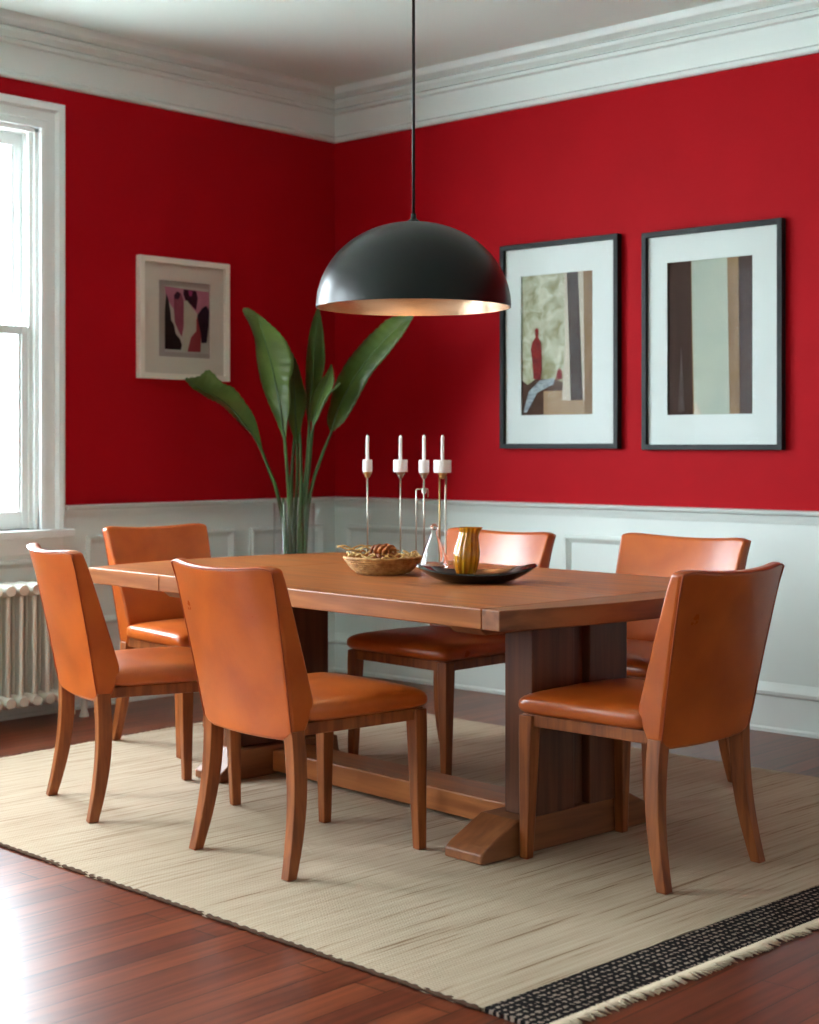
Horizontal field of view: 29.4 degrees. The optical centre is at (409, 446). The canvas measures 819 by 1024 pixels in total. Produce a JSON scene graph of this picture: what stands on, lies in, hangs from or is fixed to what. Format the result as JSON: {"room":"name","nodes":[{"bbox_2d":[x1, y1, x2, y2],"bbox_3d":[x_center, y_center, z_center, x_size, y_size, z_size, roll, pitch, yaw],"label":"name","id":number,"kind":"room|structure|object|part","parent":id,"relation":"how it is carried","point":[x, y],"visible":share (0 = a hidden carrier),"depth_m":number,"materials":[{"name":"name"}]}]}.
{"room":"dining room","nodes":[
{"label":"dining room","id":0,"kind":"room"},
{"bbox_2d":[0,77,334,530],"bbox_3d":[-2.990,-0.345,5.735,0.220,3.090,7.400,0,0,43],"label":"wall","id":1,"kind":"structure","parent":0,"point":[140,179],"depth_m":7.58,"materials":[{"name":"red paint"}]},
{"bbox_2d":[0,559,36,579],"bbox_3d":[-2.002,0.685,6.612,0.020,0.370,1.070,0,0,43],"label":"trim","id":2,"kind":"structure","parent":1,"relation":"attached to","point":[7,564],"depth_m":6.89,"materials":[{"name":"white paint"}]},
{"bbox_2d":[0,93,74,556],"bbox_3d":[-2.071,-0.536,6.676,0.295,2.032,1.330,0,0,43],"label":"window","id":3,"kind":"structure","parent":1,"relation":"in","point":[32,131],"depth_m":7.00,"materials":[{"name":"white paint"}]},
{"bbox_3d":[-2.087,-0.955,6.691,0.036,0.906,0.986,0,0,43],"label":"sash","id":4,"kind":"part","parent":3,"relation":"part of","materials":[{"name":"white paint"}]},
{"bbox_3d":[-2.045,-0.086,6.652,0.036,0.908,0.986,0,0,43],"label":"sash","id":5,"kind":"part","parent":3,"relation":"part of","materials":[{"name":"white paint"}]},
{"bbox_3d":[-2.071,0.425,6.676,0.295,0.110,1.330,0,0,43],"label":"sill","id":6,"kind":"part","parent":3,"relation":"part of","materials":[{"name":"white paint"}]},
{"bbox_2d":[86,529,234,622],"bbox_3d":[-1.180,0.615,7.504,0.020,0.410,0.895,0,0,43],"label":"trim","id":7,"kind":"structure","parent":1,"relation":"attached to","point":[230,533],"depth_m":7.29,"materials":[{"name":"white paint"}]},
{"bbox_2d":[0,8,334,143],"bbox_3d":[-2.861,-1.760,5.616,0.130,0.260,7.400,0,0,43],"label":"trim","id":8,"kind":"structure","parent":1,"relation":"attached to","point":[33,49],"depth_m":7.44,"materials":[{"name":"white paint"}]},
{"bbox_2d":[0,507,334,649],"bbox_3d":[-2.909,0.743,5.652,0.012,0.915,7.388,0,0,43],"label":"trim","id":9,"kind":"structure","parent":1,"relation":"attached to","point":[241,521],"depth_m":7.67,"materials":[{"name":"white paint"}]},
{"bbox_2d":[0,632,334,720],"bbox_3d":[-2.896,1.096,5.648,0.036,0.208,7.400,0,0,43],"label":"baseboard","id":10,"kind":"structure","parent":1,"relation":"attached to","point":[42,709],"depth_m":7.04,"materials":[{"name":"white paint"}]},
{"bbox_2d":[136,254,229,381],"bbox_3d":[-1.097,-0.620,7.599,0.034,0.585,0.557,0,0,43],"label":"framed print","id":11,"kind":"object","parent":1,"relation":"attached to","point":[183,305],"visible":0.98,"depth_m":7.59,"materials":[{"name":"beige paper"}]},
{"bbox_2d":[65,496,334,517],"bbox_3d":[-2.185,0.295,6.404,0.056,0.060,5.325,0,0,43],"label":"trim","id":12,"kind":"structure","parent":1,"relation":"attached to","point":[178,507],"depth_m":7.56,"materials":[{"name":"white paint"}]},
{"bbox_2d":[249,524,324,555],"bbox_3d":[-0.629,0.615,8.101,0.020,0.410,0.520,0,0,43],"label":"trim","id":13,"kind":"structure","parent":1,"relation":"attached to","point":[320,528],"depth_m":8.03,"materials":[{"name":"white paint"}]},
{"bbox_2d":[0,0,724,86],"bbox_3d":[-0.197,-1.965,3.159,7.820,0.150,7.800,0,0,43],"label":"ceiling","id":14,"kind":"structure","parent":0,"point":[333,43],"depth_m":6.98,"materials":[{"name":"white paint"}]},
{"bbox_2d":[316,0,510,315],"bbox_3d":[0.014,-1.183,5.340,0.668,1.414,0.668,0,0,43],"label":"pendant lamp","id":15,"kind":"object","parent":14,"relation":"hanging from","point":[412,267],"visible":1,"depth_m":5.12,"materials":[{"name":"black metal"}]},
{"bbox_3d":[0.014,-1.329,5.340,0.011,1.081,0.011,0,0,43],"label":"rod","id":16,"kind":"part","parent":15,"relation":"part of","materials":[{"name":"black metal"}]},
{"bbox_3d":[0.014,-0.623,5.340,0.668,0.292,0.668,0,0,43],"label":"lamp shade","id":17,"kind":"part","parent":15,"relation":"part of","materials":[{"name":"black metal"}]},
{"bbox_2d":[0,672,818,1023],"bbox_3d":[-0.197,1.250,3.159,7.820,0.100,7.800,0,0,43],"label":"floor","id":18,"kind":"structure","parent":0,"point":[76,948],"depth_m":3.60,"materials":[{"name":"brown wood"}]},
{"bbox_2d":[0,580,88,716],"bbox_3d":[-1.871,0.893,6.566,0.164,0.614,1.437,0,0,43],"label":"radiator","id":19,"kind":"object","parent":18,"relation":"on","point":[28,675],"visible":0.5,"depth_m":6.74,"materials":[{"name":"white metal"}]},
{"bbox_2d":[273,504,314,554],"bbox_3d":[-0.559,0.736,7.550,0.200,0.928,0.200,0,0,43],"label":"floor vase","id":20,"kind":"object","parent":18,"relation":"on","point":[273,504],"visible":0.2,"depth_m":7.56,"materials":[{"name":"clear glass"}]},
{"bbox_2d":[185,308,413,553],"bbox_3d":[-0.525,0.240,7.504,1.083,1.860,0.352,0,0,-2],"label":"leaf plant","id":21,"kind":"object","parent":20,"relation":"in","point":[287,397],"visible":0.98,"depth_m":7.50,"materials":[{"name":"green plant"}]},
{"bbox_2d":[0,713,818,1023],"bbox_3d":[-0.004,1.193,5.258,3.530,0.012,2.622,0,0,45],"label":"area rug","id":22,"kind":"object","parent":18,"relation":"on","point":[566,933],"visible":0.69,"depth_m":4.33,"materials":[{"name":"fabric"}]},
{"bbox_2d":[27,543,240,822],"bbox_3d":[-0.940,0.756,5.228,0.646,0.862,0.489,0,0,-29],"label":"dining chair","id":23,"kind":"object","parent":22,"relation":"on","point":[88,666],"visible":0.93,"depth_m":5.04,"materials":[{"name":"leather"}]},
{"bbox_3d":[-1.190,0.987,5.322,0.084,0.400,0.070,0,0,-29],"label":"leg","id":24,"kind":"part","parent":23,"relation":"part of","materials":[{"name":"brown wood"}]},
{"bbox_3d":[-1.123,0.573,5.125,0.213,0.496,0.486,0,0,-29],"label":"backrest","id":25,"kind":"part","parent":23,"relation":"part of","materials":[{"name":"leather"}]},
{"bbox_3d":[-0.990,0.987,4.965,0.084,0.400,0.070,0,0,-29],"label":"leg","id":26,"kind":"part","parent":23,"relation":"part of","materials":[{"name":"brown wood"}]},
{"bbox_3d":[-0.882,0.786,5.260,0.472,0.035,0.452,0,0,-29],"label":"seat frame","id":27,"kind":"part","parent":23,"relation":"part of","materials":[{"name":"brown wood"}]},
{"bbox_3d":[-0.857,0.733,5.274,0.456,0.084,0.489,0,0,-29],"label":"seat","id":28,"kind":"part","parent":23,"relation":"part of","materials":[{"name":"leather"}]},
{"bbox_3d":[-0.797,0.979,5.554,0.047,0.415,0.046,0,0,-29],"label":"leg","id":29,"kind":"part","parent":23,"relation":"part of","materials":[{"name":"brown wood"}]},
{"bbox_3d":[-0.587,0.979,5.180,0.047,0.415,0.046,0,0,-29],"label":"leg","id":30,"kind":"part","parent":23,"relation":"part of","materials":[{"name":"brown wood"}]},
{"bbox_2d":[102,523,210,758],"bbox_3d":[-0.894,0.756,6.319,0.489,0.862,0.646,0,0,-41],"label":"dining chair","id":31,"kind":"object","parent":22,"relation":"on","point":[145,618],"visible":0.41,"depth_m":6.35,"materials":[{"name":"leather"}]},
{"bbox_3d":[-1.162,0.987,6.316,0.070,0.400,0.084,0,0,-41],"label":"leg","id":32,"kind":"part","parent":31,"relation":"part of","materials":[{"name":"brown wood"}]},
{"bbox_3d":[-0.851,0.786,6.269,0.452,0.035,0.472,0,0,-41],"label":"seat frame","id":33,"kind":"part","parent":31,"relation":"part of","materials":[{"name":"brown wood"}]},
{"bbox_3d":[-1.032,0.573,6.478,0.486,0.496,0.213,0,0,-41],"label":"backrest","id":34,"kind":"part","parent":31,"relation":"part of","materials":[{"name":"leather"}]},
{"bbox_3d":[-0.832,0.733,6.247,0.489,0.084,0.456,0,0,-41],"label":"seat","id":35,"kind":"part","parent":31,"relation":"part of","materials":[{"name":"leather"}]},
{"bbox_3d":[-0.871,0.979,5.964,0.046,0.415,0.047,0,0,-41],"label":"leg","id":36,"kind":"part","parent":31,"relation":"part of","materials":[{"name":"brown wood"}]},
{"bbox_2d":[171,558,427,881],"bbox_3d":[-0.334,0.756,4.577,0.646,0.862,0.489,0,0,-42],"label":"dining chair","id":37,"kind":"object","parent":22,"relation":"on","point":[252,676],"visible":1,"depth_m":4.41,"materials":[{"name":"leather"}]},
{"bbox_3d":[-0.599,0.987,4.612,0.084,0.400,0.070,0,0,-42],"label":"leg","id":38,"kind":"part","parent":37,"relation":"part of","materials":[{"name":"brown wood"}]},
{"bbox_3d":[-0.489,0.573,4.435,0.213,0.496,0.486,0,0,-42],"label":"backrest","id":39,"kind":"part","parent":37,"relation":"part of","materials":[{"name":"leather"}]},
{"bbox_3d":[-0.324,0.987,4.309,0.084,0.400,0.070,0,0,-42],"label":"leg","id":40,"kind":"part","parent":37,"relation":"part of","materials":[{"name":"brown wood"}]},
{"bbox_3d":[-0.268,0.979,4.926,0.047,0.415,0.046,0,0,-42],"label":"leg","id":41,"kind":"part","parent":37,"relation":"part of","materials":[{"name":"brown wood"}]},
{"bbox_3d":[-0.285,0.786,4.621,0.472,0.035,0.452,0,0,-42],"label":"seat frame","id":42,"kind":"part","parent":37,"relation":"part of","materials":[{"name":"brown wood"}]},
{"bbox_3d":[-0.264,0.733,4.641,0.456,0.084,0.489,0,0,-42],"label":"seat","id":43,"kind":"part","parent":37,"relation":"part of","materials":[{"name":"leather"}]},
{"bbox_3d":[0.020,0.979,4.609,0.047,0.415,0.046,0,0,-42],"label":"leg","id":44,"kind":"part","parent":37,"relation":"part of","materials":[{"name":"brown wood"}]},
{"bbox_2d":[89,552,670,864],"bbox_3d":[-0.032,0.816,5.420,1.215,0.742,2.282,0,0,-43],"label":"dining table","id":45,"kind":"object","parent":22,"relation":"on","point":[561,627],"visible":0.57,"depth_m":4.74,"materials":[{"name":"brown wood"}]},
{"bbox_3d":[-0.594,0.807,5.704,0.188,0.549,0.110,0,0,-43],"label":"post","id":46,"kind":"part","parent":45,"relation":"part of","materials":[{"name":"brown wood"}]},
{"bbox_3d":[-0.409,0.807,5.877,0.178,0.549,0.110,0,0,-43],"label":"post","id":47,"kind":"part","parent":45,"relation":"part of","materials":[{"name":"brown wood"}]},
{"bbox_2d":[363,472,371,551],"bbox_3d":[-0.164,0.271,6.100,0.072,0.348,0.072,0,0,43],"label":"candlestick","id":48,"kind":"object","parent":45,"relation":"on","point":[367,474],"visible":0.59,"depth_m":6.10,"materials":[{"name":"silver metal"}]},
{"bbox_2d":[363,434,371,471],"bbox_3d":[-0.164,0.023,6.100,0.038,0.148,0.038,0,0,43],"label":"pillar candle","id":49,"kind":"object","parent":48,"relation":"on","point":[367,463],"visible":1,"depth_m":6.09,"materials":[{"name":"white wax"}]},
{"bbox_3d":[-0.164,0.275,6.100,0.007,0.320,0.007,0,0,43],"label":"stem","id":50,"kind":"part","parent":48,"relation":"part of","materials":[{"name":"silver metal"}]},
{"bbox_2d":[343,553,422,575],"bbox_3d":[-0.093,0.412,5.470,0.282,0.066,0.282,0,0,43],"label":"straw basket","id":51,"kind":"object","parent":45,"relation":"on","point":[366,566],"visible":0.94,"depth_m":5.37,"materials":[{"name":"brown wicker"}]},
{"bbox_2d":[346,551,355,556],"bbox_3d":[-0.204,0.377,5.457,0.032,0.022,0.087,0,0,-6],"label":"straw twist","id":52,"kind":"object","parent":51,"relation":"on","point":[348,553],"visible":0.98,"depth_m":5.45,"materials":[{"name":"beige wicker"}]},
{"bbox_2d":[337,544,370,550],"bbox_3d":[-0.195,0.355,5.496,0.123,0.022,0.032,0,0,6],"label":"straw twist","id":53,"kind":"object","parent":51,"relation":"on","point":[364,546],"visible":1,"depth_m":5.49,"materials":[{"name":"beige wicker"}]},
{"bbox_2d":[352,550,369,555],"bbox_3d":[-0.172,0.377,5.549,0.087,0.022,0.032,0,0,-45],"label":"straw twist","id":54,"kind":"object","parent":51,"relation":"on","point":[366,553],"visible":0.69,"depth_m":5.55,"materials":[{"name":"beige wicker"}]},
{"bbox_2d":[355,553,375,557],"bbox_3d":[-0.152,0.377,5.375,0.087,0.022,0.032,0,0,32],"label":"straw twist","id":55,"kind":"object","parent":51,"relation":"on","point":[357,554],"visible":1,"depth_m":5.37,"materials":[{"name":"beige wicker"}]},
{"bbox_2d":[372,553,386,558],"bbox_3d":[-0.093,0.387,5.470,0.038,0.039,0.112,0,0,32],"label":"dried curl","id":56,"kind":"object","parent":51,"relation":"in","point":[377,554],"visible":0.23,"depth_m":5.44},
{"bbox_2d":[382,543,396,552],"bbox_3d":[-0.081,0.357,5.486,0.083,0.039,0.038,0,0,34],"label":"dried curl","id":57,"kind":"object","parent":56,"relation":"on","point":[392,548],"visible":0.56,"depth_m":5.47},
{"bbox_2d":[382,552,400,558],"bbox_3d":[-0.063,0.387,5.449,0.038,0.039,0.094,0,0,35],"label":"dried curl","id":58,"kind":"object","parent":51,"relation":"in","point":[394,554],"visible":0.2,"depth_m":5.44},
{"bbox_2d":[369,544,389,553],"bbox_3d":[-0.104,0.357,5.456,0.084,0.039,0.038,0,0,37],"label":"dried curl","id":59,"kind":"object","parent":58,"relation":"on","point":[379,548],"visible":0.98,"depth_m":5.44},
{"bbox_2d":[381,553,404,557],"bbox_3d":[-0.055,0.377,5.364,0.087,0.022,0.032,0,0,-20],"label":"straw twist","id":60,"kind":"object","parent":51,"relation":"on","point":[397,554],"visible":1,"depth_m":5.36,"materials":[{"name":"beige wicker"}]},
{"bbox_2d":[402,550,416,555],"bbox_3d":[0.002,0.377,5.529,0.032,0.022,0.087,0,0,-32],"label":"straw twist","id":61,"kind":"object","parent":51,"relation":"on","point":[404,551],"visible":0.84,"depth_m":5.52,"materials":[{"name":"beige wicker"}]},
{"bbox_2d":[406,552,419,557],"bbox_3d":[0.013,0.377,5.432,0.032,0.022,0.087,0,0,20],"label":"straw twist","id":62,"kind":"object","parent":51,"relation":"on","point":[414,553],"visible":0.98,"depth_m":5.43,"materials":[{"name":"beige wicker"}]},
{"bbox_2d":[396,472,404,552],"bbox_3d":[-0.035,0.271,6.050,0.072,0.348,0.072,0,0,43],"label":"candlestick","id":63,"kind":"object","parent":45,"relation":"on","point":[400,474],"visible":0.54,"depth_m":6.05,"materials":[{"name":"silver metal"}]},
{"bbox_2d":[393,434,407,471],"bbox_3d":[-0.035,0.023,6.050,0.056,0.148,0.056,0,0,43],"label":"pillar candle","id":64,"kind":"object","parent":63,"relation":"on","point":[400,465],"visible":1,"depth_m":6.03,"materials":[{"name":"white wax"}]},
{"bbox_3d":[-0.035,0.275,6.050,0.006,0.320,0.006,0,0,43],"label":"stem","id":65,"kind":"part","parent":63,"relation":"part of","materials":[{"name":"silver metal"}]},
{"bbox_2d":[415,473,428,563],"bbox_3d":[0.051,0.271,5.920,0.078,0.348,0.076,0,0,43],"label":"candlestick","id":66,"kind":"object","parent":45,"relation":"on","point":[423,475],"visible":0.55,"depth_m":5.92,"materials":[{"name":"silver metal"}]},
{"bbox_3d":[0.048,0.297,5.920,0.050,0.279,0.005,0,0,0],"label":"rod","id":67,"kind":"part","parent":66,"relation":"part of","materials":[{"name":"silver metal"}]},
{"bbox_2d":[419,435,428,472],"bbox_3d":[0.055,0.023,5.920,0.040,0.148,0.040,0,0,43],"label":"pillar candle","id":68,"kind":"object","parent":66,"relation":"on","point":[423,464],"visible":1,"depth_m":5.91,"materials":[{"name":"white wax"}]},
{"bbox_3d":[0.055,0.267,5.920,0.006,0.334,0.006,0,0,43],"label":"stem","id":69,"kind":"part","parent":66,"relation":"part of","materials":[{"name":"silver metal"}]},
{"bbox_2d":[420,524,448,567],"bbox_3d":[0.090,0.363,5.760,0.112,0.162,0.112,0,0,43],"label":"glass carafe","id":70,"kind":"object","parent":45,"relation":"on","point":[434,555],"visible":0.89,"depth_m":5.73,"materials":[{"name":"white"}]},
{"bbox_2d":[438,473,451,564],"bbox_3d":[0.125,0.271,5.900,0.072,0.348,0.072,0,0,43],"label":"candlestick","id":71,"kind":"object","parent":45,"relation":"on","point":[441,475],"visible":0.54,"depth_m":5.90,"materials":[{"name":"silver metal"}]},
{"bbox_3d":[0.114,0.272,5.900,0.006,0.324,0.007,0,0,43],"label":"stem","id":72,"kind":"part","parent":71,"relation":"part of","materials":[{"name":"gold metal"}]},
{"bbox_2d":[434,434,450,472],"bbox_3d":[0.125,0.023,5.900,0.068,0.148,0.068,0,0,43],"label":"pillar candle","id":73,"kind":"object","parent":71,"relation":"on","point":[440,466],"visible":1,"depth_m":5.88,"materials":[{"name":"white wax"}]},
{"bbox_3d":[0.132,0.274,5.900,0.020,0.327,0.008,0,0,0],"label":"stem","id":74,"kind":"part","parent":71,"relation":"part of","materials":[{"name":"silver metal"}]},
{"bbox_2d":[414,563,537,583],"bbox_3d":[0.218,0.414,5.120,0.406,0.061,0.220,0,0,-2],"label":"serving dish","id":75,"kind":"object","parent":45,"relation":"on","point":[500,575],"visible":0.98,"depth_m":5.05,"materials":[{"name":"black ceramic"}]},
{"bbox_2d":[453,527,482,573],"bbox_3d":[0.193,0.350,5.139,0.096,0.172,0.086,0,0,26],"label":"vase","id":76,"kind":"object","parent":75,"relation":"in","point":[466,558],"visible":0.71,"depth_m":5.11,"materials":[{"name":"gold glass"}]},
{"bbox_3d":[0.389,0.807,4.652,0.188,0.549,0.110,0,0,-43],"label":"post","id":77,"kind":"part","parent":45,"relation":"part of","materials":[{"name":"brown wood"}]},
{"bbox_3d":[0.479,0.807,4.736,0.070,0.549,0.060,0,0,-43],"label":"recessed panel","id":78,"kind":"part","parent":45,"relation":"part of","materials":[{"name":"brown wood"}]},
{"bbox_3d":[0.574,0.807,4.824,0.178,0.549,0.110,0,0,-43],"label":"post","id":79,"kind":"part","parent":45,"relation":"part of","materials":[{"name":"brown wood"}]},
{"bbox_2d":[347,527,555,775],"bbox_3d":[0.170,0.756,5.956,0.646,0.862,0.558,0,0,-43],"label":"dining chair","id":80,"kind":"object","parent":22,"relation":"on","point":[440,649],"visible":0.56,"depth_m":5.78,"materials":[{"name":"leather"}]},
{"bbox_3d":[-0.204,0.979,5.939,0.047,0.415,0.047,0,0,-43],"label":"leg","id":81,"kind":"part","parent":80,"relation":"part of","materials":[{"name":"brown wood"}]},
{"bbox_3d":[0.101,0.733,5.891,0.456,0.084,0.558,0,0,-43],"label":"seat","id":82,"kind":"part","parent":80,"relation":"part of","materials":[{"name":"leather"}]},
{"bbox_3d":[0.122,0.786,5.911,0.472,0.035,0.511,0,0,-43],"label":"seat frame","id":83,"kind":"part","parent":80,"relation":"part of","materials":[{"name":"brown wood"}]},
{"bbox_3d":[0.135,0.987,6.245,0.084,0.400,0.074,0,0,-43],"label":"leg","id":84,"kind":"part","parent":80,"relation":"part of","materials":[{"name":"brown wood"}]},
{"bbox_3d":[0.131,0.979,5.584,0.047,0.415,0.047,0,0,-43],"label":"leg","id":85,"kind":"part","parent":80,"relation":"part of","materials":[{"name":"brown wood"}]},
{"bbox_3d":[0.323,0.573,6.101,0.213,0.496,0.554,0,0,-43],"label":"backrest","id":86,"kind":"part","parent":80,"relation":"part of","materials":[{"name":"leather"}]},
{"bbox_2d":[518,562,784,894],"bbox_3d":[0.699,0.756,4.450,0.489,0.862,0.646,0,0,-44],"label":"dining chair","id":87,"kind":"object","parent":22,"relation":"on","point":[699,686],"visible":1,"depth_m":4.27,"materials":[{"name":"leather"}]},
{"bbox_3d":[0.347,0.979,4.504,0.046,0.415,0.047,0,0,-44],"label":"leg","id":88,"kind":"part","parent":87,"relation":"part of","materials":[{"name":"brown wood"}]},
{"bbox_3d":[0.633,0.733,4.518,0.489,0.084,0.456,0,0,-44],"label":"seat","id":89,"kind":"part","parent":87,"relation":"part of","materials":[{"name":"leather"}]},
{"bbox_3d":[0.653,0.786,4.498,0.452,0.035,0.472,0,0,-44],"label":"seat frame","id":90,"kind":"part","parent":87,"relation":"part of","materials":[{"name":"brown wood"}]},
{"bbox_3d":[0.654,0.979,4.803,0.046,0.415,0.047,0,0,-44],"label":"leg","id":91,"kind":"part","parent":87,"relation":"part of","materials":[{"name":"brown wood"}]},
{"bbox_3d":[0.673,0.987,4.184,0.070,0.400,0.084,0,0,-44],"label":"leg","id":92,"kind":"part","parent":87,"relation":"part of","materials":[{"name":"brown wood"}]},
{"bbox_3d":[0.846,0.573,4.300,0.486,0.496,0.213,0,0,-44],"label":"backrest","id":93,"kind":"part","parent":87,"relation":"part of","materials":[{"name":"leather"}]},
{"bbox_3d":[0.966,0.987,4.470,0.070,0.400,0.084,0,0,-44],"label":"leg","id":94,"kind":"part","parent":87,"relation":"part of","materials":[{"name":"brown wood"}]},
{"bbox_2d":[616,533,750,799],"bbox_3d":[0.829,0.756,5.566,0.646,0.862,0.558,0,0,-44],"label":"dining chair","id":95,"kind":"object","parent":22,"relation":"on","point":[645,554],"visible":0.29,"depth_m":5.71,"materials":[{"name":"leather"}]},
{"bbox_3d":[0.782,0.786,5.520,0.472,0.035,0.511,0,0,-44],"label":"seat frame","id":96,"kind":"part","parent":95,"relation":"part of","materials":[{"name":"brown wood"}]},
{"bbox_3d":[0.761,0.733,5.500,0.456,0.084,0.558,0,0,-44],"label":"seat","id":97,"kind":"part","parent":95,"relation":"part of","materials":[{"name":"leather"}]},
{"bbox_3d":[0.797,0.979,5.193,0.047,0.415,0.046,0,0,-44],"label":"leg","id":98,"kind":"part","parent":95,"relation":"part of","materials":[{"name":"brown wood"}]},
{"bbox_3d":[0.980,0.573,5.713,0.213,0.496,0.554,0,0,-44],"label":"backrest","id":99,"kind":"part","parent":95,"relation":"part of","materials":[{"name":"leather"}]},
{"bbox_3d":[1.116,0.987,5.519,0.084,0.400,0.074,0,0,-44],"label":"leg","id":100,"kind":"part","parent":95,"relation":"part of","materials":[{"name":"brown wood"}]},
{"bbox_2d":[335,53,818,510],"bbox_3d":[2.379,-0.345,5.952,7.820,3.090,0.200,0,0,43],"label":"wall","id":101,"kind":"structure","parent":0,"point":[741,144],"depth_m":7.25,"materials":[{"name":"red paint"}]},
{"bbox_2d":[345,524,447,552],"bbox_3d":[0.143,0.615,7.849,1.320,0.410,0.020,0,0,43],"label":"trim","id":102,"kind":"structure","parent":101,"relation":"attached to","point":[348,527],"depth_m":8.11,"materials":[{"name":"white paint"}]},
{"bbox_2d":[499,233,621,448],"bbox_3d":[0.702,-0.482,7.337,0.692,0.980,0.036,0,0,43],"label":"framed print","id":103,"kind":"object","parent":101,"relation":"attached to","point":[560,335],"visible":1,"depth_m":7.34,"materials":[{"name":"white paper"}]},
{"bbox_2d":[335,0,818,142],"bbox_3d":[2.275,-1.760,5.824,7.400,0.260,0.130,0,0,43],"label":"trim","id":104,"kind":"structure","parent":101,"relation":"attached to","point":[727,34],"depth_m":7.18,"materials":[{"name":"white paint"}]},
{"bbox_2d":[335,507,818,687],"bbox_3d":[2.315,0.743,5.868,7.400,0.915,0.012,0,0,43],"label":"wainscoting","id":105,"kind":"structure","parent":101,"relation":"attached to","point":[791,653],"depth_m":6.91,"materials":[{"name":"white paint"}]},
{"bbox_2d":[335,632,818,738],"bbox_3d":[2.307,1.096,5.859,7.400,0.208,0.036,0,0,43],"label":"baseboard","id":106,"kind":"structure","parent":101,"relation":"attached to","point":[788,709],"depth_m":6.62,"materials":[{"name":"white paint"}]},
{"bbox_2d":[335,496,818,524],"bbox_3d":[2.300,0.295,5.852,7.400,0.060,0.056,0,0,43],"label":"trim","id":107,"kind":"structure","parent":101,"relation":"attached to","point":[795,517],"depth_m":7.18,"materials":[{"name":"white paint"}]},
{"bbox_2d":[564,534,620,569],"bbox_3d":[1.052,0.615,7.010,0.895,0.410,0.020,0,0,43],"label":"trim","id":108,"kind":"structure","parent":101,"relation":"attached to","point":[568,539],"depth_m":7.25,"materials":[{"name":"white paint"}]},
{"bbox_2d":[641,218,785,449],"bbox_3d":[1.310,-0.473,6.777,0.703,0.973,0.036,0,0,43],"label":"framed print","id":109,"kind":"object","parent":101,"relation":"attached to","point":[713,297],"visible":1,"depth_m":6.77,"materials":[{"name":"white paper"}]},
{"label":"outside","id":110,"kind":"structure","parent":0,"visible":0},
{"bbox_2d":[0,497,6,511],"bbox_3d":[-15.185,1.750,22.013,39.780,0.100,60.000,0,0,43],"label":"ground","id":111,"kind":"structure","parent":110,"point":[3,500],"depth_m":46.12,"materials":[{"name":"white"}]}
]}

